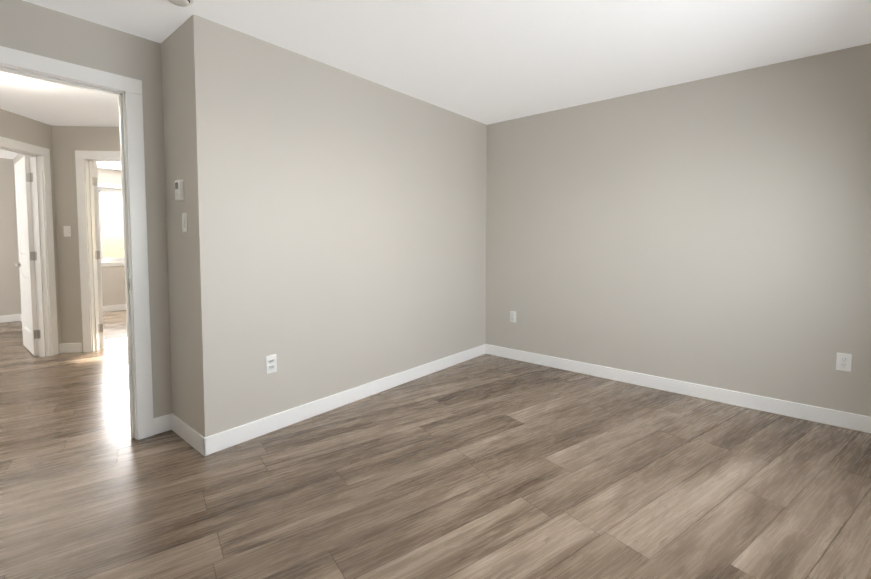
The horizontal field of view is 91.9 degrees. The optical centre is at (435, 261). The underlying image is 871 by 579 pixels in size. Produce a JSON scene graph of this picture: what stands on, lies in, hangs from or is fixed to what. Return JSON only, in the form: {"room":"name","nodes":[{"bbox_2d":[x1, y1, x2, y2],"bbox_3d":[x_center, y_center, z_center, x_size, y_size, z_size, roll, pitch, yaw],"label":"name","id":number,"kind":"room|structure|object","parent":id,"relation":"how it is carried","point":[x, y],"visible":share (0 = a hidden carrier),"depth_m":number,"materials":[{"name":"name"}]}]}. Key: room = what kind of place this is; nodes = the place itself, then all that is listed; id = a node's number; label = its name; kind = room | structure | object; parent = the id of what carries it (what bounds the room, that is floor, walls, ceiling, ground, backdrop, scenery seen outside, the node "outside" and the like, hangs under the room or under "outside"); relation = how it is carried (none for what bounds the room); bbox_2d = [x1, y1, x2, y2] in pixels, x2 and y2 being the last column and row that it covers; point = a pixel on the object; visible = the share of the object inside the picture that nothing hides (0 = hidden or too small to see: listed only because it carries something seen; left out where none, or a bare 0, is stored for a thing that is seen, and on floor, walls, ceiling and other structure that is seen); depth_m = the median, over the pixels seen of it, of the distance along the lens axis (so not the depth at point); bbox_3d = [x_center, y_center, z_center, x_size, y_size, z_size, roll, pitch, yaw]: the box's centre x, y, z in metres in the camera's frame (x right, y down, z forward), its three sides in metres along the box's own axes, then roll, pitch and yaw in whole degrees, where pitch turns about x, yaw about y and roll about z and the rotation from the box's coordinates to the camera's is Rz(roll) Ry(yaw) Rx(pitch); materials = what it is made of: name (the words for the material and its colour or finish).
{"room":"empty bedroom","nodes":[
{"label":"empty bedroom","id":0,"kind":"room"},
{"bbox_2d":[13,154,26,313],"bbox_3d":[-5.224,-0.277,5.508,2.815,2.440,0.115,2,4,40],"label":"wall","id":1,"kind":"structure","parent":0,"point":[17,158],"depth_m":6.31,"materials":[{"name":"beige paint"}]},
{"bbox_2d":[0,109,60,346],"bbox_3d":[-4.068,-0.190,3.755,0.115,2.440,1.775,0,3,-5],"label":"wall","id":2,"kind":"structure","parent":0,"point":[16,127],"depth_m":4.29,"materials":[{"name":"beige paint"}]},
{"bbox_2d":[14,156,38,355],"bbox_3d":[-4.480,-0.061,4.600,0.764,2.074,0.133,2,4,40],"label":"hall door","id":3,"kind":"structure","parent":2,"relation":"in","point":[26,249],"depth_m":4.49,"materials":[{"name":"white wood"}]},
{"bbox_2d":[0,136,58,356],"bbox_3d":[-4.088,-0.072,4.003,0.147,2.180,0.940,0,3,-5],"label":"door frame","id":4,"kind":"structure","parent":2,"relation":"attached to","point":[43,237],"depth_m":4.39,"materials":[{"name":"white wood"}]},
{"bbox_2d":[0,158,125,315],"bbox_3d":[-6.489,-0.316,6.282,0.115,2.440,6.630,2,4,40],"label":"wall","id":5,"kind":"structure","parent":0,"point":[113,286],"depth_m":6.34,"materials":[{"name":"beige paint"}]},
{"bbox_2d":[0,314,18,322],"bbox_3d":[-7.422,0.910,5.148,0.012,0.105,3.373,2,4,40],"label":"baseboard","id":6,"kind":"structure","parent":5,"relation":"attached to","point":[16,317],"depth_m":6.33,"materials":[{"name":"white wood"}]},
{"bbox_2d":[98,183,124,266],"bbox_3d":[-5.719,-0.623,7.123,0.121,1.410,1.560,2,4,40],"label":"window","id":7,"kind":"structure","parent":5,"relation":"in","point":[106,189],"depth_m":7.24,"materials":[{"name":"white plastic"}]},
{"bbox_2d":[103,304,125,311],"bbox_3d":[-5.310,0.786,7.625,0.012,0.105,2.913,2,4,40],"label":"baseboard","id":8,"kind":"structure","parent":5,"relation":"attached to","point":[109,308],"depth_m":7.31,"materials":[{"name":"white wood"}]},
{"bbox_2d":[0,0,171,417],"bbox_3d":[-2.152,-0.114,2.233,0.115,2.440,1.250,2,4,40],"label":"wall","id":9,"kind":"structure","parent":0,"point":[28,27],"depth_m":2.56,"materials":[{"name":"beige paint"}]},
{"bbox_2d":[0,46,153,439],"bbox_3d":[-2.123,0.014,2.273,0.147,2.180,0.940,2,4,40],"label":"door frame","id":10,"kind":"structure","parent":9,"relation":"attached to","point":[127,91],"depth_m":2.53,"materials":[{"name":"white wood"}]},
{"bbox_2d":[52,126,119,351],"bbox_3d":[-3.307,-0.234,4.648,1.775,2.440,0.115,0,3,-5],"label":"wall","id":11,"kind":"structure","parent":0,"point":[67,141],"depth_m":4.52,"materials":[{"name":"beige paint"}]},
{"bbox_2d":[63,226,70,236],"bbox_3d":[-3.963,-0.329,4.530,0.051,0.115,0.051,2,4,40],"label":"light switch","id":12,"kind":"object","parent":11,"relation":"attached to","point":[67,231],"visible":1,"depth_m":4.53,"materials":[{"name":"white plastic"}]},
{"bbox_2d":[59,343,81,353],"bbox_3d":[-2.180,0.958,4.175,3.414,0.105,4.114,2,4,40],"label":"baseboard","id":13,"kind":"structure","parent":11,"relation":"attached to","point":[70,347],"depth_m":4.58,"materials":[{"name":"white wood"}]},
{"bbox_2d":[75,150,120,352],"bbox_3d":[-3.380,-0.104,4.648,0.940,2.180,0.147,0,3,-5],"label":"door frame","id":14,"kind":"structure","parent":11,"relation":"attached to","point":[84,160],"depth_m":4.56,"materials":[{"name":"white wood"}]},
{"bbox_2d":[93,162,103,347],"bbox_3d":[-3.996,-0.080,4.978,0.758,2.074,0.178,2,4,40],"label":"hall door","id":15,"kind":"structure","parent":11,"relation":"in","point":[98,250],"depth_m":4.69,"materials":[{"name":"white wood"}]},
{"bbox_2d":[161,22,196,430],"bbox_3d":[-1.556,-0.133,2.621,0.520,2.440,0.115,2,4,40],"label":"wall","id":16,"kind":"structure","parent":0,"point":[177,167],"depth_m":2.53,"materials":[{"name":"beige paint"}]},
{"bbox_2d":[175,179,183,200],"bbox_3d":[-1.505,-0.421,2.470,0.078,0.124,0.026,2,4,40],"label":"thermostat","id":17,"kind":"object","parent":16,"relation":"attached to","point":[179,189],"visible":1,"depth_m":2.45,"materials":[{"name":"white plastic"}]},
{"bbox_2d":[161,413,200,452],"bbox_3d":[-1.519,1.039,2.552,0.510,0.105,0.030,2,4,40],"label":"baseboard","id":18,"kind":"structure","parent":16,"relation":"attached to","point":[200,443],"depth_m":2.59,"materials":[{"name":"white wood"}]},
{"bbox_2d":[182,212,187,231],"bbox_3d":[-1.466,-0.230,2.454,0.070,0.115,0.014,2,4,40],"label":"bedroom light switch","id":19,"kind":"object","parent":16,"relation":"attached to","point":[184,223],"visible":1,"depth_m":2.44,"materials":[{"name":"white plastic"}]},
{"bbox_2d":[185,14,486,436],"bbox_3d":[-0.427,-0.175,3.455,0.115,2.440,2.850,2,4,40],"label":"wall","id":20,"kind":"structure","parent":0,"point":[338,225],"depth_m":2.90,"materials":[{"name":"beige paint"}]},
{"bbox_2d":[266,354,276,373],"bbox_3d":[-1.043,0.650,2.677,0.009,0.115,0.070,2,4,40],"label":"outlet","id":21,"kind":"object","parent":20,"relation":"attached to","point":[271,364],"visible":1,"depth_m":2.67,"materials":[{"name":"white plastic"}]},
{"bbox_2d":[201,344,484,455],"bbox_3d":[-0.393,0.994,3.456,0.012,0.105,2.832,2,4,40],"label":"baseboard","id":22,"kind":"structure","parent":20,"relation":"attached to","point":[214,443],"depth_m":2.96,"materials":[{"name":"white wood"}]},
{"bbox_2d":[0,310,870,578],"bbox_3d":[-2.726,1.086,3.275,10.700,0.060,7.000,2,4,40],"label":"floor","id":23,"kind":"structure","parent":0,"point":[486,466],"depth_m":2.09,"materials":[{"name":"laminate"}]},
{"bbox_2d":[0,0,870,169],"bbox_3d":[-2.726,-1.431,3.149,10.700,0.100,7.000,2,4,40],"label":"ceiling","id":24,"kind":"structure","parent":0,"point":[486,62],"depth_m":2.58,"materials":[{"name":"paint"}]},
{"bbox_2d":[168,0,193,6],"bbox_3d":[-1.295,-1.319,2.119,0.136,0.022,0.136,2,4,40],"label":"smoke detector","id":25,"kind":"object","parent":24,"relation":"in","point":[183,3],"visible":1,"depth_m":2.13,"materials":[{"name":"white plastic"}]},
{"bbox_2d":[485,43,870,416],"bbox_3d":[1.834,-0.176,3.476,3.530,2.440,0.115,2,4,40],"label":"wall","id":26,"kind":"structure","parent":0,"point":[714,231],"depth_m":3.22,"materials":[{"name":"beige paint"}]},
{"bbox_2d":[510,311,515,322],"bbox_3d":[0.794,0.563,4.318,0.070,0.115,0.009,2,4,40],"label":"outlet","id":27,"kind":"object","parent":26,"relation":"attached to","point":[512,316],"visible":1,"depth_m":4.32,"materials":[{"name":"white plastic"}]},
{"bbox_2d":[485,344,870,432],"bbox_3d":[1.777,0.992,3.499,3.260,0.105,0.012,2,4,40],"label":"baseboard","id":28,"kind":"structure","parent":26,"relation":"attached to","point":[837,418],"depth_m":3.25,"materials":[{"name":"white wood"}]},
{"bbox_2d":[836,353,851,371],"bbox_3d":[2.654,0.652,2.737,0.070,0.115,0.009,2,4,40],"label":"outlet","id":29,"kind":"object","parent":26,"relation":"attached to","point":[843,361],"visible":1,"depth_m":2.73,"materials":[{"name":"white plastic"}]}
]}

